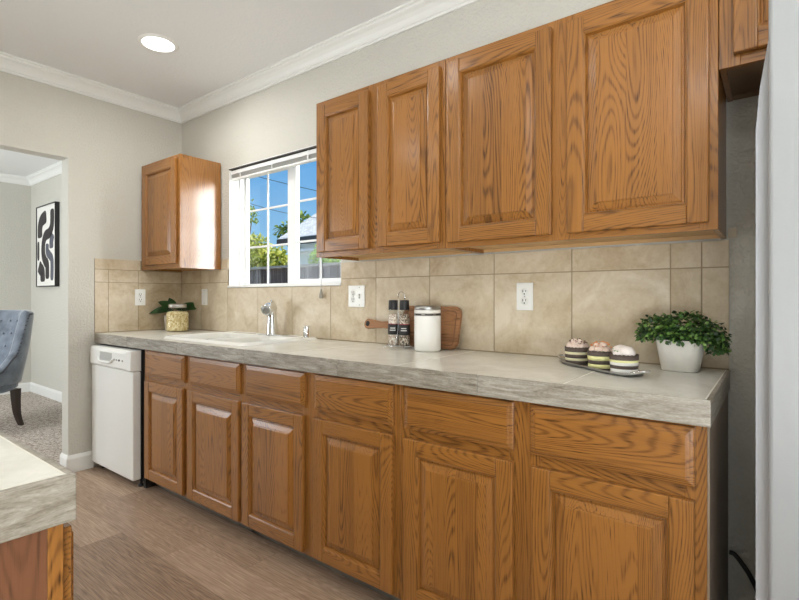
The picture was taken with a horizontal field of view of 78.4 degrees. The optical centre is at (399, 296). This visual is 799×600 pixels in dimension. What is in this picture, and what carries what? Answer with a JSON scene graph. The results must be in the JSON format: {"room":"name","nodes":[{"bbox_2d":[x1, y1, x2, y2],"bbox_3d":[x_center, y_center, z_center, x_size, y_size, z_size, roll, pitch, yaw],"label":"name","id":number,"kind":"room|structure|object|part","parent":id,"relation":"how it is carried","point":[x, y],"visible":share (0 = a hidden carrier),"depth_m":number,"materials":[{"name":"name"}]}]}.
{"room":"kitchen","nodes":[
{"label":"kitchen","id":0,"kind":"room"},
{"bbox_2d":[0,182,30,383],"bbox_3d":[-5.614,-0.093,4.707,0.150,2.710,3.710,0,0,38],"label":"wall","id":1,"kind":"structure","parent":0,"point":[15,199],"depth_m":5.89,"materials":[{"name":"grey paint"}]},
{"bbox_2d":[0,71,181,466],"bbox_3d":[-2.788,-0.143,2.526,0.110,2.610,3.400,0,0,38],"label":"wall","id":2,"kind":"structure","parent":0,"point":[102,147],"depth_m":3.30,"materials":[{"name":"grey paint"}]},
{"bbox_2d":[60,451,93,471],"bbox_3d":[-2.179,1.104,3.305,0.124,0.115,0.160,0,0,38],"label":"baseboard","id":3,"kind":"structure","parent":2,"relation":"attached to","point":[80,461],"depth_m":3.26,"materials":[{"name":"white paint"}]},
{"bbox_2d":[135,289,144,304],"bbox_3d":[-1.893,0.004,3.576,0.009,0.118,0.074,0,0,38],"label":"wall outlet","id":4,"kind":"object","parent":2,"relation":"attached to","point":[139,293],"visible":1,"depth_m":3.57,"materials":[{"name":"white plastic"}]},
{"bbox_2d":[0,392,391,599],"bbox_3d":[-2.090,1.210,1.990,8.750,0.104,3.400,0,0,38],"label":"floor","id":5,"kind":"structure","parent":0,"point":[131,541],"depth_m":2.24,"materials":[{"name":"wood"}]},
{"bbox_2d":[0,310,33,425],"bbox_3d":[-3.650,0.640,4.312,0.634,1.035,0.721,0,0,11],"label":"dining chair","id":6,"kind":"object","parent":5,"relation":"on","point":[16,326],"visible":1,"depth_m":4.37,"materials":[{"name":"blue fabric"}]},
{"bbox_3d":[-3.663,0.770,4.240,0.550,0.105,0.575,0,0,11],"label":"seat frame","id":7,"kind":"part","parent":6,"relation":"part of","materials":[{"name":"blue fabric"}]},
{"bbox_3d":[-3.655,0.417,4.283,0.634,0.535,0.466,0,0,11],"label":"nailhead trim","id":8,"kind":"part","parent":6,"relation":"part of","materials":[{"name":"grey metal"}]},
{"bbox_3d":[-3.431,0.990,4.394,0.058,0.336,0.090,0,0,11],"label":"leg","id":9,"kind":"part","parent":6,"relation":"part of","materials":[{"name":"brown wood"}]},
{"bbox_3d":[-3.641,0.440,4.361,0.627,0.635,0.621,0,0,11],"label":"backrest","id":10,"kind":"part","parent":6,"relation":"part of","materials":[{"name":"blue fabric"}]},
{"bbox_2d":[0,523,72,599],"bbox_3d":[-1.275,0.738,0.936,1.588,0.848,0.625,0,0,38],"label":"base cabinet","id":11,"kind":"object","parent":5,"relation":"on","point":[37,565],"visible":0.57,"depth_m":0.66,"materials":[{"name":"brown wood"}]},
{"bbox_3d":[-0.666,0.738,0.442,0.018,0.848,0.584,0,0,38],"label":"panel","id":12,"kind":"part","parent":11,"relation":"part of","materials":[{"name":"brown wood"}]},
{"bbox_2d":[0,431,75,543],"bbox_3d":[-1.290,0.280,0.924,1.618,0.066,0.646,0,0,38],"label":"countertop","id":13,"kind":"structure","parent":11,"relation":"on","point":[38,493],"depth_m":0.66,"materials":[{"name":"grey stone"}]},
{"bbox_3d":[-1.103,0.698,1.159,1.588,0.768,0.019,0,0,38],"label":"frame","id":14,"kind":"part","parent":11,"relation":"part of","materials":[{"name":"brown wood"}]},
{"bbox_3d":[-0.662,0.397,0.846,0.488,0.143,0.020,0,0,38],"label":"drawer","id":15,"kind":"part","parent":11,"relation":"part of","materials":[{"name":"brown wood"}]},
{"bbox_2d":[90,344,155,488],"bbox_3d":[-1.653,0.739,3.339,0.638,0.846,0.627,0,0,38],"label":"dishwasher","id":16,"kind":"object","parent":5,"relation":"on","point":[118,372],"visible":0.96,"depth_m":3.06,"materials":[{"name":"white plastic"}]},
{"bbox_3d":[-1.892,0.407,3.143,0.224,0.037,0.024,0,0,38],"label":"handle","id":17,"kind":"part","parent":16,"relation":"part of","materials":[{"name":"white plastic"}]},
{"bbox_3d":[-1.829,0.388,3.136,0.606,0.125,0.062,0,0,38],"label":"control panel","id":18,"kind":"part","parent":16,"relation":"part of","materials":[{"name":"white plastic"}]},
{"bbox_3d":[-1.826,0.782,3.142,0.604,0.656,0.048,0,0,38],"label":"door","id":19,"kind":"part","parent":16,"relation":"part of","materials":[{"name":"white metal"}]},
{"bbox_3d":[-1.384,0.739,3.188,0.027,0.846,0.540,0,0,38],"label":"filler panel","id":20,"kind":"part","parent":16,"relation":"part of","materials":[{"name":"black wood"}]},
{"bbox_2d":[144,350,253,532],"bbox_3d":[-0.976,0.738,2.881,0.994,0.848,0.604,0,0,38],"label":"base cabinet","id":21,"kind":"object","parent":5,"relation":"on","point":[192,404],"visible":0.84,"depth_m":2.58,"materials":[{"name":"brown wood"}]},
{"bbox_3d":[-1.348,0.792,2.799,0.435,0.580,0.020,0,0,38],"label":"door","id":22,"kind":"part","parent":21,"relation":"part of","materials":[{"name":"brown wood"}]},
{"bbox_3d":[-1.348,0.792,2.799,0.307,0.452,0.017,0,0,38],"label":"raised panel","id":23,"kind":"part","parent":21,"relation":"part of","materials":[{"name":"brown wood"}]},
{"bbox_3d":[-1.343,0.395,2.795,0.448,0.147,0.020,0,0,38],"label":"false drawer","id":24,"kind":"part","parent":21,"relation":"part of","materials":[{"name":"brown wood"}]},
{"bbox_3d":[-0.953,0.792,2.494,0.337,0.452,0.017,0,0,38],"label":"raised panel","id":25,"kind":"part","parent":21,"relation":"part of","materials":[{"name":"brown wood"}]},
{"bbox_3d":[-0.953,0.792,2.495,0.465,0.580,0.020,0,0,38],"label":"door","id":26,"kind":"part","parent":21,"relation":"part of","materials":[{"name":"brown wood"}]},
{"bbox_3d":[-0.946,0.395,2.489,0.455,0.147,0.020,0,0,38],"label":"false drawer","id":27,"kind":"part","parent":21,"relation":"part of","materials":[{"name":"brown wood"}]},
{"bbox_2d":[241,363,400,599],"bbox_3d":[-0.203,0.738,2.286,0.955,0.848,0.604,0,0,38],"label":"base cabinet","id":28,"kind":"object","parent":5,"relation":"on","point":[321,453],"visible":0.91,"depth_m":1.98,"materials":[{"name":"brown wood"}]},
{"bbox_3d":[-0.576,0.792,2.205,0.433,0.580,0.020,0,0,38],"label":"door","id":29,"kind":"part","parent":28,"relation":"part of","materials":[{"name":"brown wood"}]},
{"bbox_3d":[-0.577,0.792,2.204,0.305,0.452,0.017,0,0,38],"label":"raised panel","id":30,"kind":"part","parent":28,"relation":"part of","materials":[{"name":"brown wood"}]},
{"bbox_3d":[-0.563,0.395,2.194,0.415,0.147,0.020,0,0,38],"label":"drawer","id":31,"kind":"part","parent":28,"relation":"part of","materials":[{"name":"brown wood"}]},
{"bbox_3d":[-0.189,0.792,1.906,0.290,0.452,0.017,0,0,38],"label":"raised panel","id":32,"kind":"part","parent":28,"relation":"part of","materials":[{"name":"brown wood"}]},
{"bbox_3d":[-0.188,0.792,1.906,0.418,0.580,0.020,0,0,38],"label":"door","id":33,"kind":"part","parent":28,"relation":"part of","materials":[{"name":"brown wood"}]},
{"bbox_3d":[-0.188,0.395,1.906,0.418,0.147,0.020,0,0,38],"label":"drawer","id":34,"kind":"part","parent":28,"relation":"part of","materials":[{"name":"brown wood"}]},
{"bbox_2d":[401,385,727,599],"bbox_3d":[0.552,0.738,1.705,0.948,0.848,0.604,0,0,38],"label":"base cabinet","id":35,"kind":"object","parent":5,"relation":"on","point":[502,499],"visible":0.88,"depth_m":1.42,"materials":[{"name":"brown wood"}]},
{"bbox_2d":[95,329,729,427],"bbox_3d":[-0.481,0.280,2.496,3.561,0.066,0.615,0,0,38],"label":"countertop","id":36,"kind":"structure","parent":35,"relation":"on","point":[696,399],"depth_m":1.65,"materials":[{"name":"grey stone"}]},
{"bbox_2d":[149,298,195,329],"bbox_3d":[-1.660,0.127,3.654,0.399,0.240,0.148,0,0,-13],"label":"potted plant","id":37,"kind":"object","parent":36,"relation":"on","point":[164,304],"visible":0.33,"depth_m":3.64,"materials":[{"name":"green plant"}]},
{"bbox_2d":[166,304,188,330],"bbox_3d":[-1.588,0.148,3.502,0.151,0.197,0.151,0,0,38],"label":"glass jar","id":38,"kind":"object","parent":36,"relation":"on","point":[175,320],"visible":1,"depth_m":3.45,"materials":[{"name":"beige glass"}]},
{"bbox_3d":[-1.588,0.064,3.502,0.119,0.029,0.119,0,0,38],"label":"lid","id":39,"kind":"part","parent":38,"relation":"part of","materials":[{"name":"silver metal"}]},
{"bbox_2d":[164,326,318,345],"bbox_3d":[-0.944,0.290,2.889,0.840,0.242,0.533,0,0,38],"label":"sink","id":40,"kind":"object","parent":36,"relation":"in","point":[233,338],"depth_m":2.88,"materials":[{"name":"white ceramic"}]},
{"bbox_3d":[-0.536,0.202,2.844,0.052,0.066,0.052,0,0,38],"label":"air gap cap","id":41,"kind":"part","parent":40,"relation":"part of","materials":[{"name":"silver metal"}]},
{"bbox_2d":[256,299,287,335],"bbox_3d":[-0.803,0.125,3.001,0.250,0.219,0.142,0,0,38],"label":"kitchen faucet","id":42,"kind":"object","parent":36,"relation":"on","point":[269,309],"visible":1,"depth_m":2.99,"materials":[{"name":"silver metal"}]},
{"bbox_3d":[-0.786,0.232,3.024,0.250,0.006,0.084,0,0,38],"label":"plate","id":43,"kind":"part","parent":42,"relation":"part of","materials":[{"name":"silver metal"}]},
{"bbox_2d":[384,291,413,348],"bbox_3d":[-0.003,0.110,2.371,0.152,0.273,0.088,0,0,38],"label":"rack","id":44,"kind":"object","parent":36,"relation":"on","point":[394,345],"visible":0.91,"depth_m":2.37,"materials":[{"name":"silver metal"}]},
{"bbox_2d":[388,300,398,344],"bbox_3d":[-0.030,0.126,2.391,0.054,0.219,0.055,0,0,38],"label":"grinder","id":45,"kind":"object","parent":44,"relation":"in","point":[393,328],"visible":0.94,"depth_m":2.37,"materials":[{"name":"clear glass"}]},
{"bbox_3d":[0.001,0.105,2.350,0.044,0.264,0.035,0,0,38],"label":"handle","id":46,"kind":"part","parent":44,"relation":"part of","materials":[{"name":"silver metal"}]},
{"bbox_2d":[399,300,409,345],"bbox_3d":[0.024,0.126,2.350,0.054,0.219,0.055,0,0,38],"label":"grinder","id":47,"kind":"object","parent":44,"relation":"in","point":[404,319],"visible":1,"depth_m":2.33,"materials":[{"name":"clear glass"}]},
{"bbox_2d":[364,306,461,349],"bbox_3d":[0.046,0.145,2.428,0.582,0.199,0.062,0,0,38],"label":"cutting board","id":48,"kind":"object","parent":36,"relation":"on","point":[451,316],"visible":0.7,"depth_m":2.29,"materials":[{"name":"brown wood"}]},
{"bbox_2d":[414,305,440,351],"bbox_3d":[0.129,0.143,2.244,0.125,0.206,0.125,0,0,38],"label":"canister","id":49,"kind":"object","parent":36,"relation":"on","point":[427,318],"visible":1,"depth_m":2.19,"materials":[{"name":"white ceramic"}]},
{"bbox_3d":[0.129,0.067,2.244,0.123,0.015,0.123,0,0,38],"label":"lid","id":50,"kind":"part","parent":49,"relation":"part of","materials":[{"name":"white ceramic"}]},
{"bbox_2d":[558,354,650,376],"bbox_3d":[0.681,0.233,1.677,0.112,0.026,0.451,0,0,-16],"label":"serving tray","id":51,"kind":"object","parent":36,"relation":"on","point":[636,373],"visible":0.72,"depth_m":1.56,"materials":[{"name":"silver metal"}]},
{"bbox_2d":[565,338,589,364],"bbox_3d":[0.649,0.197,1.790,0.086,0.092,0.086,0,0,-16],"label":"cupcake","id":52,"kind":"object","parent":51,"relation":"on","point":[575,350],"visible":0.98,"depth_m":1.76,"materials":[{"name":"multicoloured food"}]},
{"bbox_2d":[587,341,612,369],"bbox_3d":[0.684,0.197,1.665,0.086,0.093,0.086,0,0,-16],"label":"cupcake","id":53,"kind":"object","parent":51,"relation":"on","point":[598,354],"visible":0.98,"depth_m":1.63,"materials":[{"name":"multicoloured food"}]},
{"bbox_2d":[609,344,638,372],"bbox_3d":[0.714,0.198,1.557,0.086,0.090,0.086,0,0,-16],"label":"cupcake","id":54,"kind":"object","parent":51,"relation":"on","point":[623,359],"visible":0.98,"depth_m":1.52,"materials":[{"name":"white food"}]},
{"bbox_3d":[0.735,0.229,1.481,0.056,0.018,0.046,0,0,-16],"label":"handle","id":55,"kind":"part","parent":51,"relation":"part of","materials":[{"name":"silver metal"}]},
{"bbox_2d":[634,310,731,372],"bbox_3d":[0.939,0.144,1.636,0.297,0.204,0.167,0,0,44],"label":"planter","id":56,"kind":"object","parent":36,"relation":"on","point":[680,348],"visible":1,"depth_m":1.60,"materials":[{"name":"green plant"}]},
{"bbox_3d":[0.941,0.195,1.641,0.146,0.104,0.108,0,0,44],"label":"pot","id":57,"kind":"part","parent":56,"relation":"part of","materials":[{"name":"white ceramic"}]},
{"bbox_3d":[0.183,0.792,1.620,0.287,0.452,0.017,0,0,38],"label":"raised panel","id":58,"kind":"part","parent":35,"relation":"part of","materials":[{"name":"brown wood"}]},
{"bbox_3d":[0.183,0.792,1.621,0.415,0.580,0.020,0,0,38],"label":"door","id":59,"kind":"part","parent":35,"relation":"part of","materials":[{"name":"brown wood"}]},
{"bbox_3d":[0.183,0.395,1.621,0.415,0.147,0.020,0,0,38],"label":"drawer","id":60,"kind":"part","parent":35,"relation":"part of","materials":[{"name":"brown wood"}]},
{"bbox_3d":[0.560,0.792,1.330,0.289,0.452,0.017,0,0,38],"label":"raised panel","id":61,"kind":"part","parent":35,"relation":"part of","materials":[{"name":"brown wood"}]},
{"bbox_3d":[0.558,0.395,1.332,0.422,0.147,0.020,0,0,38],"label":"drawer","id":62,"kind":"part","parent":35,"relation":"part of","materials":[{"name":"brown wood"}]},
{"bbox_3d":[0.560,0.792,1.330,0.417,0.580,0.020,0,0,38],"label":"door","id":63,"kind":"part","parent":35,"relation":"part of","materials":[{"name":"brown wood"}]},
{"bbox_3d":[0.933,0.738,1.427,0.004,0.848,0.581,0,0,38],"label":"panel","id":64,"kind":"part","parent":35,"relation":"part of","materials":[{"name":"grey laminate"}]},
{"bbox_2d":[729,0,798,599],"bbox_3d":[1.263,0.259,1.039,0.986,1.805,0.791,0,0,38],"label":"refrigerator","id":65,"kind":"object","parent":5,"relation":"on","point":[777,124],"visible":1,"depth_m":1.00,"materials":[{"name":"stainless steel"},{"name":"light grey painted metal"}]},
{"bbox_3d":[1.145,0.957,1.615,0.097,0.210,0.017,0,0,41],"label":"power cord","id":66,"kind":"part","parent":65,"relation":"part of","materials":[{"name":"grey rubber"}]},
{"bbox_3d":[1.126,0.009,0.774,0.866,1.305,0.067,0,0,38],"label":"door","id":67,"kind":"part","parent":65,"relation":"part of","materials":[{"name":"grey metal"}]},
{"bbox_2d":[0,0,411,176],"bbox_3d":[-2.087,-1.498,1.994,9.050,0.100,3.710,0,0,38],"label":"ceiling","id":68,"kind":"structure","parent":0,"point":[220,43],"depth_m":2.72,"materials":[{"name":"white paint"}]},
{"bbox_2d":[137,33,178,52],"bbox_3d":[-1.379,-1.444,2.799,0.214,0.008,0.214,0,0,38],"label":"recessed light","id":69,"kind":"object","parent":68,"relation":"in","point":[161,44],"visible":1,"depth_m":2.79,"materials":[{"name":"white paint"}]},
{"bbox_2d":[31,0,758,599],"bbox_3d":[-1.004,-0.093,3.400,8.750,2.710,0.160,0,0,38],"label":"wall","id":70,"kind":"structure","parent":0,"point":[278,119],"depth_m":2.33,"materials":[{"name":"grey paint"}]},
{"bbox_2d":[0,161,61,185],"bbox_3d":[-4.194,-1.402,3.609,3.440,0.092,3.400,0,0,38],"label":"trim","id":71,"kind":"structure","parent":70,"relation":"attached to","point":[51,171],"depth_m":5.76,"materials":[{"name":"white paint"}]},
{"bbox_2d":[0,382,61,402],"bbox_3d":[-4.194,1.104,3.609,3.440,0.115,3.400,0,0,38],"label":"baseboard","id":72,"kind":"structure","parent":70,"relation":"attached to","point":[44,391],"depth_m":5.76,"materials":[{"name":"white paint"}]},
{"bbox_2d":[36,201,59,286],"bbox_3d":[-4.023,-0.583,5.593,0.616,0.936,0.045,0,0,38],"label":"framed print","id":73,"kind":"object","parent":70,"relation":"attached to","point":[47,215],"visible":1,"depth_m":5.53,"materials":[{"name":"paper"}]},
{"bbox_2d":[142,154,220,271],"bbox_3d":[-1.589,-0.574,3.532,0.541,0.761,0.324,0,0,38],"label":"upper cabinet","id":74,"kind":"object","parent":70,"relation":"attached to","point":[181,193],"visible":1,"depth_m":3.37,"materials":[{"name":"brown wood"}]},
{"bbox_3d":[-1.676,-0.577,3.407,0.339,0.579,0.017,0,0,38],"label":"raised panel","id":75,"kind":"part","parent":74,"relation":"part of","materials":[{"name":"brown wood"}]},
{"bbox_3d":[-1.676,-0.577,3.407,0.467,0.707,0.020,0,0,38],"label":"door","id":76,"kind":"part","parent":74,"relation":"part of","materials":[{"name":"brown wood"}]},
{"bbox_3d":[-1.669,-0.574,3.428,0.541,0.761,0.019,0,0,38],"label":"frame","id":77,"kind":"part","parent":74,"relation":"part of","materials":[{"name":"brown wood"}]},
{"bbox_2d":[202,289,207,304],"bbox_3d":[-1.442,0.001,3.619,0.074,0.118,0.008,0,0,38],"label":"light switch","id":78,"kind":"object","parent":70,"relation":"attached to","point":[204,291],"visible":1,"depth_m":3.61,"materials":[{"name":"white plastic"}]},
{"bbox_2d":[0,0,480,123],"bbox_3d":[-0.683,-1.402,0.907,5.200,0.092,3.400,0,0,38],"label":"trim","id":79,"kind":"structure","parent":70,"relation":"attached to","point":[412,14],"depth_m":3.02,"materials":[{"name":"white paint"}]},
{"bbox_2d":[228,145,340,287],"bbox_3d":[-0.723,-0.484,3.170,1.106,0.840,0.162,0,0,38],"label":"window","id":80,"kind":"structure","parent":70,"relation":"in","point":[239,190],"depth_m":3.37,"materials":[{"name":"white paint"}]},
{"bbox_3d":[-0.696,-0.489,3.204,1.098,0.830,0.075,0,0,38],"label":"frame","id":81,"kind":"part","parent":80,"relation":"part of","materials":[{"name":"white plastic"}]},
{"bbox_3d":[-0.902,-0.482,3.384,0.532,0.801,0.030,0,0,38],"label":"sash","id":82,"kind":"part","parent":80,"relation":"part of","materials":[{"name":"white plastic"}]},
{"bbox_2d":[229,146,322,297],"bbox_3d":[-0.762,-0.444,3.118,1.094,0.908,0.084,0,0,38],"label":"window blind","id":83,"kind":"object","parent":80,"relation":"attached to","point":[307,155],"visible":0.76,"depth_m":3.14,"materials":[{"name":"white plastic"}]},
{"bbox_3d":[-0.748,-0.873,3.136,1.082,0.026,0.038,0,0,38],"label":"head rail","id":84,"kind":"part","parent":83,"relation":"part of","materials":[{"name":"white plastic"}]},
{"bbox_3d":[-0.748,-0.828,3.136,1.078,0.012,0.030,0,0,38],"label":"rail","id":85,"kind":"part","parent":83,"relation":"part of","materials":[{"name":"white plastic"}]},
{"bbox_3d":[-0.443,-0.464,2.862,0.008,0.842,0.048,0,0,38],"label":"pull cord","id":86,"kind":"part","parent":83,"relation":"part of","materials":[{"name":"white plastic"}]},
{"bbox_3d":[-0.501,-0.482,3.033,0.536,0.801,0.032,0,0,38],"label":"sash","id":87,"kind":"part","parent":80,"relation":"part of","materials":[{"name":"white plastic"}]},
{"bbox_2d":[348,285,364,306],"bbox_3d":[-0.239,-0.003,2.688,0.120,0.118,0.017,0,0,38],"label":"switch plate","id":88,"kind":"object","parent":70,"relation":"attached to","point":[356,294],"visible":1,"depth_m":2.69,"materials":[{"name":"white plastic"}]},
{"bbox_2d":[316,59,479,260],"bbox_3d":[-0.030,-0.582,2.332,0.760,0.770,0.324,0,0,38],"label":"upper cabinet","id":89,"kind":"object","parent":70,"relation":"attached to","point":[381,146],"visible":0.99,"depth_m":2.16,"materials":[{"name":"brown wood"}]},
{"bbox_3d":[-0.271,-0.579,2.326,0.337,0.719,0.020,0,0,38],"label":"door","id":90,"kind":"part","parent":89,"relation":"part of","materials":[{"name":"brown wood"}]},
{"bbox_3d":[-0.271,-0.579,2.325,0.209,0.591,0.017,0,0,38],"label":"raised panel","id":91,"kind":"part","parent":89,"relation":"part of","materials":[{"name":"brown wood"}]},
{"bbox_3d":[0.035,-0.580,2.090,0.200,0.588,0.017,0,0,38],"label":"raised panel","id":92,"kind":"part","parent":89,"relation":"part of","materials":[{"name":"brown wood"}]},
{"bbox_3d":[0.035,-0.580,2.090,0.328,0.716,0.020,0,0,38],"label":"door","id":93,"kind":"part","parent":89,"relation":"part of","materials":[{"name":"brown wood"}]},
{"bbox_2d":[94,228,736,369],"bbox_3d":[-0.474,0.018,2.499,3.590,0.568,0.622,0,0,38],"label":"backsplash","id":94,"kind":"structure","parent":70,"relation":"attached to","point":[591,295],"depth_m":2.21,"materials":[{"name":"tile"}]},
{"bbox_2d":[517,283,532,309],"bbox_3d":[0.536,-0.001,2.096,0.074,0.118,0.009,0,0,38],"label":"wall outlet","id":95,"kind":"object","parent":70,"relation":"attached to","point":[524,290],"visible":1,"depth_m":2.09,"materials":[{"name":"white plastic"}]},
{"bbox_2d":[521,297,527,304],"bbox_3d":[0.534,0.018,2.094,0.034,0.034,0.002,0,0,38],"label":"receptacle","id":96,"kind":"object","parent":95,"relation":"attached to","point":[524,300],"depth_m":2.09,"materials":[{"name":"white plastic"}]},
{"bbox_2d":[521,288,527,295],"bbox_3d":[0.534,-0.021,2.094,0.034,0.034,0.002,0,0,38],"label":"receptacle","id":97,"kind":"object","parent":95,"relation":"attached to","point":[524,291],"depth_m":2.09,"materials":[{"name":"white plastic"}]},
{"bbox_2d":[446,0,725,252],"bbox_3d":[0.642,-0.582,1.815,0.931,0.770,0.324,0,0,38],"label":"upper cabinet","id":98,"kind":"object","parent":70,"relation":"attached to","point":[603,124],"visible":1,"depth_m":1.64,"materials":[{"name":"brown wood"}]},
{"bbox_3d":[0.363,-0.580,1.837,0.296,0.597,0.017,0,0,38],"label":"raised panel","id":99,"kind":"part","parent":98,"relation":"part of","materials":[{"name":"brown wood"}]},
{"bbox_3d":[0.363,-0.580,1.838,0.424,0.725,0.020,0,0,38],"label":"door","id":100,"kind":"part","parent":98,"relation":"part of","materials":[{"name":"brown wood"}]},
{"bbox_3d":[0.737,-0.578,1.550,0.284,0.593,0.017,0,0,38],"label":"raised panel","id":101,"kind":"part","parent":98,"relation":"part of","materials":[{"name":"brown wood"}]},
{"bbox_3d":[0.738,-0.578,1.550,0.412,0.721,0.020,0,0,38],"label":"door","id":102,"kind":"part","parent":98,"relation":"part of","materials":[{"name":"brown wood"}]},
{"bbox_2d":[719,0,767,101],"bbox_3d":[1.407,-0.813,1.226,0.996,0.308,0.324,0,0,38],"label":"upper cabinet","id":103,"kind":"object","parent":70,"relation":"attached to","point":[743,24],"visible":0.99,"depth_m":1.40,"materials":[{"name":"brown wood"}]},
{"bbox_3d":[1.327,-0.813,1.122,0.996,0.308,0.019,0,0,38],"label":"frame","id":104,"kind":"part","parent":103,"relation":"part of","materials":[{"name":"brown wood"}]},
{"bbox_3d":[1.124,-0.815,1.253,0.447,0.254,0.020,0,0,38],"label":"door","id":105,"kind":"part","parent":103,"relation":"part of","materials":[{"name":"brown wood"}]},
{"bbox_3d":[1.123,-0.815,1.252,0.319,0.126,0.017,0,0,38],"label":"raised panel","id":106,"kind":"part","parent":103,"relation":"part of","materials":[{"name":"brown wood"}]},
{"label":"outside","id":107,"kind":"structure","parent":0,"visible":0},
{"bbox_3d":[6.577,1.537,22.803,50.000,0.150,39.840,0,0,38],"label":"ground","id":108,"kind":"structure","parent":107,"visible":0},
{"bbox_2d":[250,199,258,233],"bbox_3d":[-6.218,-1.322,19.922,1.224,5.578,0.821,0,0,38],"label":"tree","id":109,"kind":"object","parent":108,"relation":"on","point":[252,208],"visible":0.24,"depth_m":19.75,"materials":[{"name":"green plant"}]},
{"bbox_2d":[250,231,287,268],"bbox_3d":[-5.097,-0.464,17.782,3.190,3.875,1.772,0,0,38],"label":"tree","id":110,"kind":"object","parent":108,"relation":"on","point":[258,256],"visible":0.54,"depth_m":17.28,"materials":[{"name":"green plant"}]},
{"bbox_2d":[273,210,310,245],"bbox_3d":[-3.990,-0.982,19.477,2.500,4.904,1.287,0,0,38],"label":"tree","id":111,"kind":"object","parent":108,"relation":"on","point":[281,229],"visible":0.1,"depth_m":19.58,"materials":[{"name":"green plant"}]},
{"bbox_2d":[250,262,340,283],"bbox_3d":[-1.895,0.462,8.433,7.000,2.000,0.170,0,0,38],"label":"wooden fence","id":112,"kind":"object","parent":108,"relation":"on","point":[258,275],"visible":0.07,"depth_m":8.40,"materials":[{"name":"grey wood"}]},
{"bbox_3d":[-1.910,-0.518,8.413,7.000,0.040,0.120,0,0,38],"label":"cap rail","id":113,"kind":"part","parent":112,"relation":"part of","materials":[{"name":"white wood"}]},
{"bbox_2d":[277,213,339,267],"bbox_3d":[2.491,-1.248,14.502,10.350,5.420,6.980,0,0,38],"label":"house","id":114,"kind":"structure","parent":108,"relation":"on","point":[308,227],"depth_m":14.78,"materials":[{"name":"white"}]},
{"bbox_2d":[308,245,340,263],"bbox_3d":[-1.435,0.173,9.803,1.010,2.585,0.652,0,0,38],"label":"shrub","id":115,"kind":"object","parent":108,"relation":"on","point":[314,258],"visible":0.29,"depth_m":9.79,"materials":[{"name":"green plant"}]}
]}

